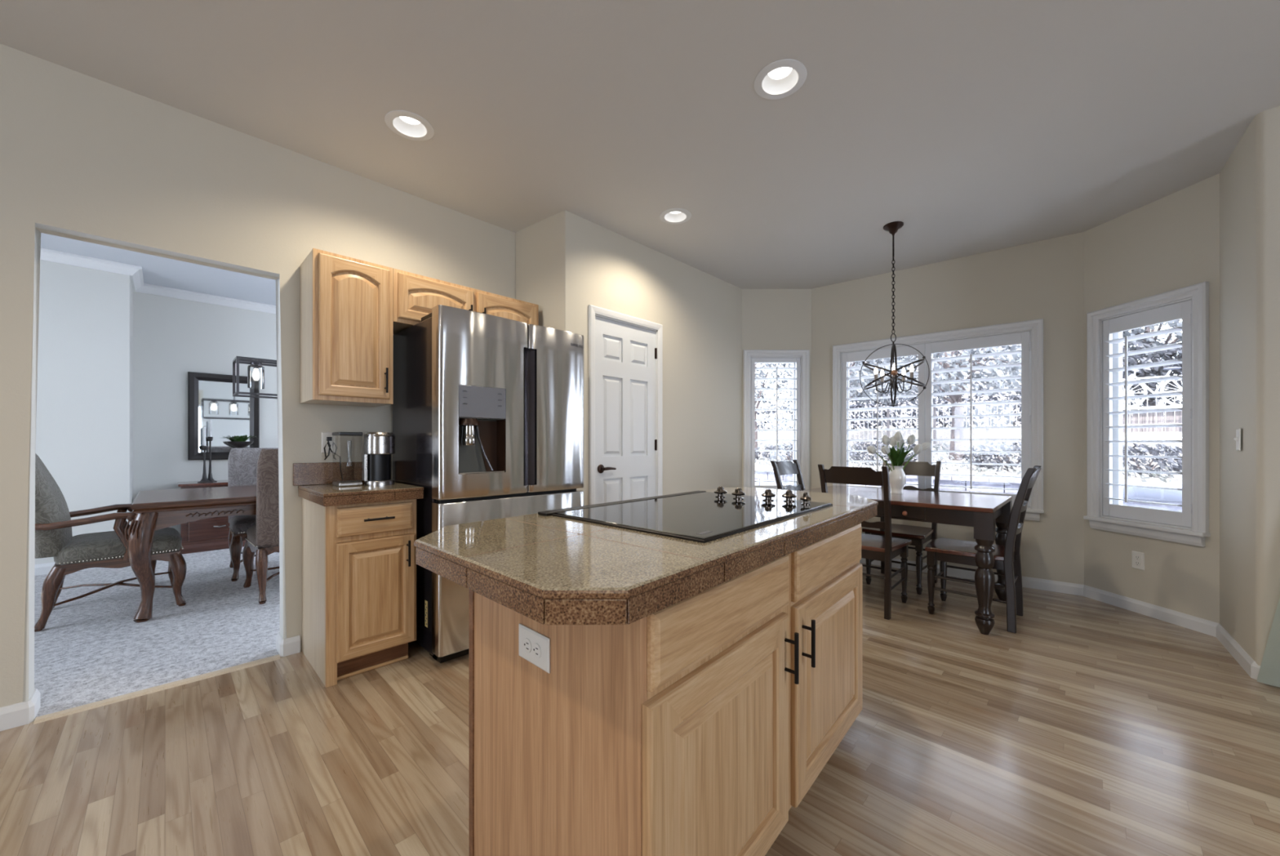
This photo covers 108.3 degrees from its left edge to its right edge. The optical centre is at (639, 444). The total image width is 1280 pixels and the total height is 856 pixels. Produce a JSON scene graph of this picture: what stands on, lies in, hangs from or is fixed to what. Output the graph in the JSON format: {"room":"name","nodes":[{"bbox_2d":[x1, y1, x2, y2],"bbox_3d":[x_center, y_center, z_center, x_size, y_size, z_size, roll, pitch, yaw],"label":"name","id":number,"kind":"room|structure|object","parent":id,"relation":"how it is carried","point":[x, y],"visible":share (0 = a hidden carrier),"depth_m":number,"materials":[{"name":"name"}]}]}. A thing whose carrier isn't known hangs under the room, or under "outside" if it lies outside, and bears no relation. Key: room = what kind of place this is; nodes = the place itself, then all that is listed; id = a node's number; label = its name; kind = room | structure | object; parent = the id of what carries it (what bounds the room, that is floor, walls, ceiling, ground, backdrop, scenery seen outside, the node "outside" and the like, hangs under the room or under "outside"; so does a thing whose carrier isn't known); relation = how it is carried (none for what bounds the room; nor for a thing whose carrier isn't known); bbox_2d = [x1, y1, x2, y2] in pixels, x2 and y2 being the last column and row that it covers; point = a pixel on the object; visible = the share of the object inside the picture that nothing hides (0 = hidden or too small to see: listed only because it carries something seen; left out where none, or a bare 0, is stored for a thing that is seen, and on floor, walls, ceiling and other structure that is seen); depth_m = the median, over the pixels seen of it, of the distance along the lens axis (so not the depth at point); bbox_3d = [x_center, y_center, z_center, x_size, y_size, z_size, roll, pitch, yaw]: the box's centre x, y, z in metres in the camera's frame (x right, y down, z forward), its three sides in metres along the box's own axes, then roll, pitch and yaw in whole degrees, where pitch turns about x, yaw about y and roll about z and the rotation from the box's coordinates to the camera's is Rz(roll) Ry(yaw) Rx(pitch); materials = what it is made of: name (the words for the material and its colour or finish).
{"room":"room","nodes":[
{"label":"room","id":0,"kind":"room"},
{"bbox_2d":[35,259,278,564],"bbox_3d":[-4.769,-0.300,5.064,0.800,2.880,6.000,0,0,44],"label":"wall","id":1,"kind":"structure","parent":0,"point":[114,361],"depth_m":4.37,"materials":[{"name":"white paint"}]},
{"bbox_2d":[35,561,95,575],"bbox_3d":[-4.710,1.090,5.006,0.664,0.100,5.800,0,0,44],"label":"baseboard","id":2,"kind":"structure","parent":1,"relation":"attached to","point":[41,568],"depth_m":4.03,"materials":[{"name":"white"}]},
{"bbox_2d":[40,248,275,314],"bbox_3d":[-4.686,-1.647,4.984,0.730,0.085,5.800,0,0,44],"label":"crown molding","id":3,"kind":"structure","parent":1,"relation":"attached to","point":[135,273],"depth_m":4.75,"materials":[{"name":"white"}]},
{"bbox_2d":[187,371,259,459],"bbox_3d":[-4.802,-0.315,5.354,0.045,0.980,0.614,0,0,44],"label":"wall mirror","id":4,"kind":"object","parent":1,"relation":"attached to","point":[210,395],"visible":0.76,"depth_m":5.33,"materials":[{"name":"black mirror"}]},
{"bbox_2d":[33,653,280,724],"bbox_3d":[-2.208,1.135,2.189,0.047,0.009,0.803,0,0,44],"label":"trim","id":5,"kind":"structure","parent":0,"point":[125,696],"depth_m":2.13,"materials":[{"name":"brown wood"}]},
{"bbox_2d":[40,232,275,305],"bbox_3d":[-3.588,-1.740,3.913,4.099,0.100,6.000,0,0,44],"label":"ceiling","id":6,"kind":"structure","parent":0,"point":[157,270],"depth_m":4.59,"materials":[{"name":"grey paint"}]},
{"bbox_2d":[232,355,277,398],"bbox_3d":[-2.804,-1.040,4.087,0.296,1.300,1.174,0,0,44],"label":"linear chandelier","id":7,"kind":"object","parent":6,"relation":"hanging from","point":[256,362],"visible":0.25,"depth_m":3.75,"materials":[{"name":"grey metal"}]},
{"bbox_2d":[250,361,262,379],"bbox_3d":[-3.121,-0.593,3.761,0.071,0.142,0.072,0,0,44],"label":"bulb","id":8,"kind":"object","parent":7,"relation":"attached to","point":[255,374],"depth_m":3.75,"materials":[{"name":"glass"}]},
{"bbox_2d":[226,440,253,447],"bbox_3d":[-4.581,0.189,5.300,0.240,0.445,0.240,0,0,44],"label":"pedestal bowl","id":9,"kind":"object","parent":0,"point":[234,443],"depth_m":5.23,"materials":[{"name":"black metal"}]},
{"bbox_2d":[0,43,515,706],"bbox_3d":[-2.386,-0.360,2.115,0.130,3.000,6.900,0,0,44],"label":"wall","id":10,"kind":"structure","parent":0,"point":[83,157],"depth_m":2.21,"materials":[{"name":"beige paint"}]},
{"bbox_2d":[0,688,40,730],"bbox_3d":[-3.663,1.095,0.793,0.144,0.090,3.224,0,0,44],"label":"baseboard","id":11,"kind":"structure","parent":10,"relation":"attached to","point":[20,713],"depth_m":1.88,"materials":[{"name":"white"}]},
{"bbox_2d":[275,631,300,656],"bbox_3d":[-1.945,1.095,2.557,0.144,0.090,0.088,0,0,44],"label":"baseboard opening","id":12,"kind":"structure","parent":10,"relation":"attached to","point":[291,645],"depth_m":2.51,"materials":[{"name":"white"}]},
{"bbox_2d":[293,461,364,485],"bbox_3d":[-1.725,0.164,2.686,0.018,0.122,0.469,0,0,44],"label":"backsplash","id":13,"kind":"structure","parent":10,"relation":"attached to","point":[317,473],"depth_m":2.60,"materials":[{"name":"stone"}]},
{"bbox_2d":[321,431,337,453],"bbox_3d":[-1.774,-0.010,2.643,0.008,0.118,0.075,0,0,44],"label":"wall outlet","id":14,"kind":"object","parent":10,"relation":"attached to","point":[333,443],"visible":0.66,"depth_m":2.64,"materials":[{"name":"white plastic"}]},
{"bbox_2d":[299,248,393,406],"bbox_3d":[-1.605,-0.604,2.545,0.387,0.758,0.371,0,0,44],"label":"upper cabinet","id":15,"kind":"object","parent":10,"relation":"attached to","point":[346,303],"visible":1,"depth_m":2.43,"materials":[{"name":"brown wood"}]},
{"bbox_2d":[393,268,538,333],"bbox_3d":[-1.144,-0.835,3.018,0.387,0.296,0.948,0,0,44],"label":"upper cabinet","id":16,"kind":"object","parent":10,"relation":"attached to","point":[415,295],"visible":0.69,"depth_m":2.76,"materials":[{"name":"brown wood"}]},
{"bbox_2d":[515,210,564,330],"bbox_3d":[-0.704,-0.255,3.358,0.541,2.790,0.131,0,0,44],"label":"wall","id":17,"kind":"structure","parent":0,"point":[540,246],"depth_m":3.30,"materials":[{"name":"beige paint"}]},
{"bbox_2d":[0,0,1279,288],"bbox_3d":[1.085,-1.680,0.025,7.880,0.160,8.950,0,0,44],"label":"ceiling","id":18,"kind":"structure","parent":0,"point":[977,126],"depth_m":2.14,"materials":[{"name":"grey paint"}]},
{"bbox_2d":[384,110,434,141],"bbox_3d":[-1.157,-1.627,2.328,0.224,0.067,0.224,0,0,44],"label":"recessed light","id":19,"kind":"object","parent":18,"relation":"in","point":[407,125],"visible":0.91,"depth_m":2.35,"materials":[{"name":"white"}]},
{"bbox_2d":[659,208,691,223],"bbox_3d":[0.248,-1.627,3.247,0.224,0.067,0.224,0,0,44],"label":"recessed light","id":20,"kind":"object","parent":18,"relation":"in","point":[673,215],"visible":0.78,"depth_m":3.28,"materials":[{"name":"white"}]},
{"bbox_2d":[753,58,807,99],"bbox_3d":[0.615,-1.627,2.033,0.224,0.067,0.224,0,0,44],"label":"recessed light","id":21,"kind":"object","parent":18,"relation":"in","point":[780,76],"visible":0.96,"depth_m":2.06,"materials":[{"name":"white"}]},
{"bbox_2d":[859,221,929,406],"bbox_3d":[1.854,-0.937,3.385,0.431,1.324,0.407,0,0,-31],"label":"orb chandelier","id":22,"kind":"object","parent":18,"relation":"hanging from","point":[892,227],"visible":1,"depth_m":3.38,"materials":[{"name":"brown metal"}]},
{"bbox_2d":[0,546,1279,855],"bbox_3d":[-0.503,1.177,1.383,11.850,0.086,8.480,0,0,44],"label":"floor","id":23,"kind":"structure","parent":0,"point":[1093,726],"depth_m":1.77,"materials":[{"name":"brown wood"}]},
{"bbox_2d":[34,453,186,631],"bbox_3d":[-3.690,0.552,3.174,0.704,1.157,0.797,0,0,42],"label":"upholstered armchair","id":24,"kind":"object","parent":23,"relation":"on","point":[54,537],"visible":0.84,"depth_m":2.96,"materials":[{"name":"grey fabric"}]},
{"bbox_2d":[124,484,256,622],"bbox_3d":[-2.882,0.753,4.064,1.248,0.759,2.156,0,0,44],"label":"dining table","id":25,"kind":"object","parent":23,"relation":"on","point":[153,509],"visible":0.59,"depth_m":3.06,"materials":[{"name":"brown wood"}]},
{"bbox_2d":[177,479,246,553],"bbox_3d":[-4.319,0.773,5.508,0.496,0.722,1.679,0,0,44],"label":"sideboard","id":26,"kind":"object","parent":23,"relation":"on","point":[207,534],"visible":0.13,"depth_m":4.92,"materials":[{"name":"brown wood"}]},
{"bbox_2d":[197,445,211,482],"bbox_3d":[-4.733,0.214,5.029,0.110,0.395,0.112,0,0,44],"label":"candlestick","id":27,"kind":"object","parent":26,"relation":"on","point":[204,479],"visible":1,"depth_m":5.02,"materials":[{"name":"black metal"}]},
{"bbox_2d":[203,425,205,445],"bbox_3d":[-4.733,-0.082,5.029,0.022,0.236,0.023,0,0,44],"label":"taper candle","id":28,"kind":"object","parent":27,"relation":"in","point":[204,427],"visible":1,"depth_m":5.02,"materials":[{"name":"white wax"}]},
{"bbox_2d":[201,445,207,450],"bbox_3d":[-4.733,0.042,5.029,0.044,0.050,0.044,0,0,44],"label":"cup","id":29,"kind":"object","parent":27,"relation":"on","point":[204,447],"depth_m":5.02,"materials":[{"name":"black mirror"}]},
{"bbox_2d":[207,436,217,481],"bbox_3d":[-4.729,0.164,5.091,0.110,0.495,0.112,0,0,44],"label":"candlestick","id":30,"kind":"object","parent":26,"relation":"on","point":[210,477],"visible":0.88,"depth_m":5.08,"materials":[{"name":"black metal"}]},
{"bbox_2d":[208,418,211,436],"bbox_3d":[-4.729,-0.172,5.091,0.022,0.216,0.023,0,0,44],"label":"taper candle","id":31,"kind":"object","parent":30,"relation":"on","point":[210,420],"visible":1,"depth_m":5.08,"materials":[{"name":"white wax"}]},
{"bbox_2d":[207,436,213,440],"bbox_3d":[-4.729,-0.059,5.091,0.044,0.050,0.044,0,0,44],"label":"cup","id":32,"kind":"object","parent":30,"relation":"on","point":[210,438],"depth_m":5.08,"materials":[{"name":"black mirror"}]},
{"bbox_2d":[222,435,257,447],"bbox_3d":[-4.578,0.152,5.299,0.353,0.520,0.303,0,0,7],"label":"potted plant","id":33,"kind":"object","parent":26,"relation":"on","point":[241,442],"visible":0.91,"depth_m":5.25,"materials":[{"name":"green plant"}]},
{"bbox_2d":[227,447,279,581],"bbox_3d":[-3.410,0.583,4.215,0.641,1.097,0.532,0,0,44],"label":"upholstered chair","id":34,"kind":"object","parent":23,"relation":"on","point":[242,461],"visible":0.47,"depth_m":4.23,"materials":[{"name":"grey fabric"}]},
{"bbox_2d":[242,448,279,604],"bbox_3d":[-2.740,0.583,3.632,0.641,1.097,0.532,0,0,44],"label":"upholstered chair","id":35,"kind":"object","parent":23,"relation":"on","point":[262,539],"visible":0.44,"depth_m":3.31,"materials":[{"name":"grey fabric"}]},
{"bbox_2d":[302,492,416,687],"bbox_3d":[-1.507,0.714,2.485,0.611,0.853,0.406,0,0,44],"label":"base cabinet","id":36,"kind":"object","parent":23,"relation":"on","point":[359,565],"visible":0.98,"depth_m":2.30,"materials":[{"name":"brown wood"}]},
{"bbox_2d":[293,461,423,506],"bbox_3d":[-1.518,0.195,2.484,0.597,0.183,0.469,0,0,44],"label":"countertop","id":37,"kind":"structure","parent":36,"relation":"on","point":[319,474],"depth_m":2.41,"materials":[{"name":"brown stone"}]},
{"bbox_2d":[323,431,395,486],"bbox_3d":[-1.572,0.080,2.567,0.402,0.292,0.207,0,0,-7],"label":"coffee maker","id":38,"kind":"object","parent":37,"relation":"on","point":[373,466],"visible":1,"depth_m":2.56,"materials":[{"name":"silver metal"}]},
{"bbox_2d":[392,304,583,662],"bbox_3d":[-0.942,0.216,2.925,0.748,1.848,0.940,0,0,44],"label":"refrigerator","id":39,"kind":"object","parent":23,"relation":"on","point":[488,409],"visible":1,"depth_m":2.57,"materials":[{"name":"grey metal"}]},
{"bbox_2d":[468,522,862,855],"bbox_3d":[0.208,0.714,1.549,0.759,0.853,1.336,0,0,44],"label":"base cabinet","id":40,"kind":"object","parent":23,"relation":"on","point":[695,725],"visible":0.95,"depth_m":1.05,"materials":[{"name":"brown wood"}]},
{"bbox_2d":[519,622,550,672],"bbox_3d":[-0.244,0.464,1.056,0.124,0.076,0.008,0,0,44],"label":"wall outlet","id":41,"kind":"object","parent":40,"relation":"attached to","point":[534,646],"visible":1,"depth_m":1.05,"materials":[{"name":"white plastic"}]},
{"bbox_2d":[523,637,531,652],"bbox_3d":[-0.260,0.464,1.068,0.033,0.033,0.002,0,0,44],"label":"socket","id":42,"kind":"object","parent":41,"relation":"attached to","point":[526,641],"depth_m":1.07,"materials":[{"name":"white plastic"}]},
{"bbox_2d":[532,642,541,657],"bbox_3d":[-0.232,0.464,1.041,0.033,0.033,0.002,0,0,44],"label":"socket","id":43,"kind":"object","parent":41,"relation":"attached to","point":[536,646],"depth_m":1.04,"materials":[{"name":"white plastic"}]},
{"bbox_2d":[413,486,878,624],"bbox_3d":[0.216,0.255,1.586,0.773,0.058,1.786,0,0,41],"label":"countertop","id":44,"kind":"structure","parent":40,"relation":"on","point":[548,569],"depth_m":0.95,"materials":[{"name":"brown stone"}]},
{"bbox_2d":[537,485,832,542],"bbox_3d":[0.201,0.199,1.605,0.684,0.052,0.910,0,0,44],"label":"electric cooktop","id":45,"kind":"object","parent":44,"relation":"in","point":[700,516],"visible":1,"depth_m":1.47,"materials":[{"name":"black glass"}]},
{"bbox_2d":[770,459,805,490],"bbox_3d":[1.478,0.640,3.935,0.595,1.000,0.449,0,0,44],"label":"dining chair","id":46,"kind":"object","parent":23,"relation":"on","point":[784,467],"visible":0.12,"depth_m":4.13,"materials":[{"name":"black wood"}]},
{"bbox_2d":[817,463,911,619],"bbox_3d":[1.601,0.640,3.288,0.449,1.000,0.595,0,0,44],"label":"dining chair","id":47,"kind":"object","parent":23,"relation":"on","point":[885,548],"visible":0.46,"depth_m":3.09,"materials":[{"name":"black wood"}]},
{"bbox_2d":[862,459,941,594],"bbox_3d":[2.173,0.640,3.833,0.449,1.000,0.595,0,0,44],"label":"dining chair","id":48,"kind":"object","parent":23,"relation":"on","point":[919,535],"visible":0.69,"depth_m":3.79,"materials":[{"name":"black wood"}]},
{"bbox_2d":[801,484,1012,634],"bbox_3d":[1.933,0.759,3.500,1.301,0.762,0.918,0,0,44],"label":"dining table","id":49,"kind":"object","parent":23,"relation":"on","point":[983,512],"visible":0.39,"depth_m":2.96,"materials":[{"name":"brown wood"}]},
{"bbox_2d":[884,465,906,493],"bbox_3d":[1.984,0.272,3.592,0.128,0.212,0.153,0,0,-11],"label":"vase","id":50,"kind":"object","parent":49,"relation":"on","point":[897,476],"visible":0.82,"depth_m":3.54,"materials":[{"name":"white ceramic"}]},
{"bbox_2d":[866,445,892,471],"bbox_3d":[1.858,0.170,3.539,0.261,0.318,0.059,0,0,-6],"label":"tulip","id":51,"kind":"object","parent":50,"relation":"in","point":[871,449],"visible":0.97,"depth_m":3.51,"materials":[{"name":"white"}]},
{"bbox_2d":[881,434,892,464],"bbox_3d":[1.929,0.128,3.586,0.112,0.402,0.059,0,0,-13],"label":"tulip","id":52,"kind":"object","parent":50,"relation":"in","point":[886,439],"visible":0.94,"depth_m":3.56,"materials":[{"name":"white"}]},
{"bbox_2d":[880,444,894,469],"bbox_3d":[1.896,0.169,3.529,0.064,0.320,0.200,0,0,44],"label":"tulip","id":53,"kind":"object","parent":50,"relation":"in","point":[885,449],"visible":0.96,"depth_m":3.47,"materials":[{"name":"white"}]},
{"bbox_2d":[889,435,896,447],"bbox_3d":[1.991,0.133,3.642,0.059,0.391,0.117,0,0,30],"label":"tulip","id":54,"kind":"object","parent":50,"relation":"in","point":[892,442],"visible":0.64,"depth_m":3.65,"materials":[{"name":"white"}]},
{"bbox_2d":[893,431,902,466],"bbox_3d":[1.978,0.115,3.542,0.062,0.428,0.059,0,0,-34],"label":"tulip","id":55,"kind":"object","parent":50,"relation":"in","point":[898,436],"visible":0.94,"depth_m":3.53,"materials":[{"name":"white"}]},
{"bbox_2d":[895,438,904,453],"bbox_3d":[2.021,0.137,3.600,0.059,0.382,0.083,0,0,44],"label":"tulip","id":56,"kind":"object","parent":50,"relation":"in","point":[900,442],"visible":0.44,"depth_m":3.59,"materials":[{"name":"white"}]},
{"bbox_2d":[888,442,913,466],"bbox_3d":[2.016,0.091,3.577,0.195,0.204,0.197,0,0,44],"label":"leaves","id":57,"kind":"object","parent":50,"relation":"in","point":[897,458],"visible":0.74,"depth_m":3.55,"materials":[{"name":"green plant"}]},
{"bbox_2d":[901,434,915,466],"bbox_3d":[2.056,0.126,3.576,0.132,0.406,0.059,0,0,26],"label":"tulip","id":58,"kind":"object","parent":50,"relation":"in","point":[911,438],"visible":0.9,"depth_m":3.54,"materials":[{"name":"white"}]},
{"bbox_2d":[902,443,922,469],"bbox_3d":[2.058,0.162,3.531,0.172,0.334,0.060,0,0,44],"label":"tulip","id":59,"kind":"object","parent":50,"relation":"in","point":[917,448],"visible":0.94,"depth_m":3.48,"materials":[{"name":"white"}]},
{"bbox_2d":[903,441,931,468],"bbox_3d":[2.099,0.156,3.538,0.234,0.345,0.059,0,0,7],"label":"tulip","id":60,"kind":"object","parent":50,"relation":"in","point":[926,446],"visible":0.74,"depth_m":3.51,"materials":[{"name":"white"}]},
{"bbox_2d":[924,465,1041,632],"bbox_3d":[2.270,0.640,3.072,0.595,1.000,0.449,0,0,44],"label":"dining chair","id":61,"kind":"object","parent":23,"relation":"on","point":[1006,557],"visible":0.95,"depth_m":3.02,"materials":[{"name":"black wood"}]},
{"bbox_2d":[564,209,742,505],"bbox_3d":[0.227,-0.255,4.007,0.120,2.790,2.236,0,0,44],"label":"wall","id":62,"kind":"structure","parent":0,"point":[700,313],"depth_m":4.04,"materials":[{"name":"beige paint"}]},
{"bbox_2d":[588,304,662,504],"bbox_3d":[-0.121,0.072,3.615,0.164,2.136,0.782,0,0,44],"label":"door","id":63,"kind":"structure","parent":62,"relation":"in","point":[625,357],"depth_m":3.57,"materials":[{"name":"white wood"}]},
{"bbox_2d":[742,288,811,488],"bbox_3d":[1.433,-0.255,4.831,0.764,2.790,0.130,0,0,0],"label":"wall","id":64,"kind":"structure","parent":0,"point":[772,318],"depth_m":4.77,"materials":[{"name":"beige paint"}]},
{"bbox_2d":[742,349,809,489],"bbox_3d":[1.401,-0.185,4.804,0.684,1.566,0.181,0,0,0],"label":"window","id":65,"kind":"structure","parent":64,"relation":"in","point":[804,354],"depth_m":4.75,"materials":[{"name":"white wood"}]},
{"bbox_2d":[751,357,800,490],"bbox_3d":[1.403,-0.198,4.779,0.506,1.386,0.114,0,0,0],"label":"plantation shutter","id":66,"kind":"object","parent":65,"relation":"attached to","point":[753,360],"visible":0.73,"depth_m":4.77,"materials":[{"name":"white wood"}]},
{"bbox_2d":[811,231,1084,584],"bbox_3d":[2.596,-0.255,4.175,2.034,2.790,0.130,0,0,39],"label":"wall","id":67,"kind":"structure","parent":0,"point":[1044,279],"depth_m":3.73,"materials":[{"name":"beige paint"}]},
{"bbox_2d":[832,318,1044,520],"bbox_3d":[2.573,-0.191,4.160,1.590,1.582,0.181,0,0,39],"label":"window","id":68,"kind":"structure","parent":67,"relation":"in","point":[1035,326],"depth_m":3.82,"materials":[{"name":"white wood"}]},
{"bbox_2d":[840,343,925,488],"bbox_3d":[2.276,-0.202,4.367,0.711,1.398,0.114,0,0,39],"label":"plantation shutter","id":69,"kind":"object","parent":68,"relation":"attached to","point":[901,351],"visible":0.66,"depth_m":4.34,"materials":[{"name":"white wood"}]},
{"bbox_2d":[925,331,1031,506],"bbox_3d":[2.835,-0.202,3.914,0.719,1.398,0.114,0,0,39],"label":"plantation shutter","id":70,"kind":"object","parent":68,"relation":"attached to","point":[1018,338],"visible":0.79,"depth_m":3.88,"materials":[{"name":"white wood"}]},
{"bbox_2d":[859,557,1260,679],"bbox_3d":[3.535,1.099,2.306,7.216,0.083,1.692,0,0,38],"label":"baseboard","id":71,"kind":"structure","parent":67,"relation":"attached to","point":[1216,629],"depth_m":3.12,"materials":[{"name":"white"}]},
{"bbox_2d":[1084,173,1219,622],"bbox_3d":[3.445,-0.255,3.145,0.130,2.790,0.816,0,0,-6],"label":"wall","id":72,"kind":"structure","parent":0,"point":[1171,242],"depth_m":3.00,"materials":[{"name":"beige paint"}]},
{"bbox_2d":[1132,550,1144,569],"bbox_3d":[3.376,0.787,3.138,0.008,0.116,0.072,0,0,-6],"label":"wall outlet","id":73,"kind":"object","parent":72,"relation":"attached to","point":[1138,557],"visible":1,"depth_m":3.13,"materials":[{"name":"white plastic"}]},
{"bbox_2d":[1134,555,1140,559],"bbox_3d":[3.373,0.767,3.137,0.002,0.033,0.033,0,0,-6],"label":"socket","id":74,"kind":"object","parent":73,"relation":"attached to","point":[1136,557],"depth_m":3.14,"materials":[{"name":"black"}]},
{"bbox_2d":[1134,560,1140,565],"bbox_3d":[3.373,0.806,3.137,0.002,0.033,0.033,0,0,-6],"label":"socket","id":75,"kind":"object","parent":73,"relation":"attached to","point":[1136,562],"depth_m":3.14,"materials":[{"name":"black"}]},
{"bbox_2d":[1083,281,1210,546],"bbox_3d":[3.422,-0.179,3.114,0.181,1.594,0.680,0,0,-6],"label":"window","id":76,"kind":"structure","parent":72,"relation":"in","point":[1198,293],"depth_m":3.06,"materials":[{"name":"white wood"}]},
{"bbox_2d":[1102,299,1191,527],"bbox_3d":[3.396,-0.191,3.110,0.114,1.411,0.506,0,0,-6],"label":"plantation shutter","id":77,"kind":"object","parent":76,"relation":"attached to","point":[1182,310],"visible":0.98,"depth_m":3.08,"materials":[{"name":"white wood"}]},
{"bbox_2d":[1219,106,1279,665],"bbox_3d":[4.669,-0.255,1.106,4.055,2.790,0.740,0,0,44],"label":"wall","id":78,"kind":"structure","parent":0,"point":[1250,178],"depth_m":2.32,"materials":[{"name":"beige paint"}]},
{"bbox_2d":[1233,427,1240,450],"bbox_3d":[3.139,-0.025,2.435,0.018,0.116,0.075,0,0,44],"label":"light switch","id":79,"kind":"object","parent":78,"relation":"attached to","point":[1237,438],"visible":1,"depth_m":2.42,"materials":[{"name":"white plastic"}]},
{"bbox_2d":[1257,597,1279,686],"bbox_3d":[3.669,-0.032,1.497,2.033,2.324,0.094,0,0,44],"label":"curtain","id":80,"kind":"object","parent":78,"relation":"hanging from","point":[1269,669],"visible":1,"depth_m":2.17,"materials":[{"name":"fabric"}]},
{"label":"outside","id":81,"kind":"structure","parent":0,"visible":0},
{"bbox_2d":[755,422,1182,484],"bbox_3d":[9.151,0.090,17.994,32.000,2.700,21.450,0,0,44],"label":"bank","id":82,"kind":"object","parent":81,"point":[940,433],"depth_m":10.33,"materials":[{"name":"grey snow"}]},
{"bbox_2d":[755,447,761,459],"bbox_3d":[2.530,0.246,11.633,1.084,0.492,0.748,0,0,44],"label":"shrub","id":83,"kind":"object","parent":82,"relation":"on","point":[757,456],"visible":0.09,"depth_m":11.37,"materials":[{"name":"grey plant"}]},
{"bbox_2d":[755,363,791,448],"bbox_3d":[3.016,-1.389,12.488,2.072,3.569,2.386,0,0,24],"label":"tree","id":84,"kind":"object","parent":82,"relation":"on","point":[760,393],"visible":0.18,"depth_m":12.31,"materials":[{"name":"grey plant"}]},
{"bbox_2d":[761,441,792,462],"bbox_3d":[3.333,0.215,10.439,1.252,0.541,0.834,0,0,44],"label":"shrub","id":85,"kind":"object","parent":82,"relation":"on","point":[789,455],"visible":0.41,"depth_m":10.48,"materials":[{"name":"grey plant"}]},
{"bbox_2d":[777,358,916,404],"bbox_3d":[5.195,-1.707,11.987,3.399,3.805,3.852,0,0,44],"label":"tree","id":86,"kind":"object","parent":82,"relation":"on","point":[851,384],"visible":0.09,"depth_m":11.43,"materials":[{"name":"grey plant"}]},
{"bbox_2d":[848,437,918,466],"bbox_3d":[4.965,0.177,9.406,1.455,0.667,1.000,0,0,44],"label":"shrub","id":87,"kind":"object","parent":82,"relation":"on","point":[856,454],"visible":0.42,"depth_m":9.40,"materials":[{"name":"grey plant"}]},
{"bbox_2d":[848,343,1021,426],"bbox_3d":[12.923,-3.710,20.218,9.300,6.100,6.200,0,0,44],"label":"tree","id":88,"kind":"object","parent":82,"relation":"on","point":[985,397],"visible":0.04,"depth_m":17.42,"materials":[{"name":"grey plant"}]},
{"bbox_2d":[853,344,1021,460],"bbox_3d":[6.409,-1.587,9.437,3.730,3.925,4.058,0,0,44],"label":"tree","id":89,"kind":"object","parent":82,"relation":"on","point":[1012,371],"visible":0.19,"depth_m":8.89,"materials":[{"name":"grey plant"}]},
{"bbox_2d":[755,337,1182,432],"bbox_3d":[7.165,-1.085,11.973,13.507,2.262,1.385,0,0,43],"label":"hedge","id":90,"kind":"object","parent":82,"relation":"on","point":[1154,371],"visible":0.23,"depth_m":10.84,"materials":[{"name":"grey plant"}]},
{"bbox_2d":[755,441,1182,483],"bbox_3d":[5.219,0.238,9.881,10.795,0.608,3.859,0,0,44],"label":"ground cover","id":91,"kind":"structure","parent":82,"relation":"on","point":[1162,477],"depth_m":8.13,"materials":[{"name":"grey plant"}]},
{"bbox_2d":[755,395,1182,443],"bbox_3d":[6.557,-0.385,11.210,11.050,1.050,0.050,0,0,44],"label":"fence","id":92,"kind":"object","parent":82,"relation":"on","point":[987,406],"visible":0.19,"depth_m":10.34,"materials":[{"name":"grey wood"}]},
{"bbox_2d":[962,440,1021,471],"bbox_3d":[6.256,0.207,7.868,1.287,0.561,0.891,0,0,44],"label":"shrub","id":93,"kind":"object","parent":82,"relation":"on","point":[998,445],"visible":0.54,"depth_m":7.89,"materials":[{"name":"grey plant"}]},
{"bbox_2d":[1122,442,1182,476],"bbox_3d":[7.307,0.236,6.708,1.158,0.531,0.817,0,0,44],"label":"shrub","id":94,"kind":"object","parent":82,"relation":"on","point":[1135,464],"visible":0.42,"depth_m":6.55,"materials":[{"name":"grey plant"}]},
{"bbox_2d":[1122,404,1182,431],"bbox_3d":[10.159,-0.385,8.266,2.980,0.650,0.300,0,0,44],"label":"fence","id":95,"kind":"object","parent":82,"relation":"on","point":[1171,417],"visible":0.02,"depth_m":8.67,"materials":[{"name":"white wood"}]},
{"bbox_2d":[1122,366,1182,407],"bbox_3d":[9.680,-1.077,8.719,1.324,0.774,0.453,0,0,44],"label":"bicycle","id":96,"kind":"object","parent":95,"relation":"on","point":[1144,385],"visible":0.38,"depth_m":8.67,"materials":[{"name":"grey metal"}]},
{"bbox_2d":[1122,319,1182,422],"bbox_3d":[11.145,-2.003,9.770,3.206,3.397,3.605,0,0,2],"label":"tree","id":97,"kind":"object","parent":82,"relation":"on","point":[1178,335],"visible":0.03,"depth_m":9.50,"materials":[{"name":"grey plant"}]},
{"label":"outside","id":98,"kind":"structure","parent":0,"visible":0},
{"bbox_3d":[2.526,1.370,6.893,22.000,0.140,3.400,0,0,44],"label":"patio","id":99,"kind":"object","parent":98,"visible":0},
{"bbox_2d":[755,466,1182,493],"bbox_3d":[3.647,0.891,8.366,14.449,0.813,0.365,0,0,44],"label":"wall","id":100,"kind":"structure","parent":99,"relation":"on","point":[948,480],"depth_m":7.01,"materials":[{"name":"stone"}]},
{"bbox_2d":[1122,482,1182,511],"bbox_3d":[5.507,0.855,4.966,0.820,0.890,0.820,0,0,44],"label":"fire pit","id":101,"kind":"object","parent":99,"relation":"on","point":[1154,495],"visible":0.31,"depth_m":4.74,"materials":[{"name":"stone"}]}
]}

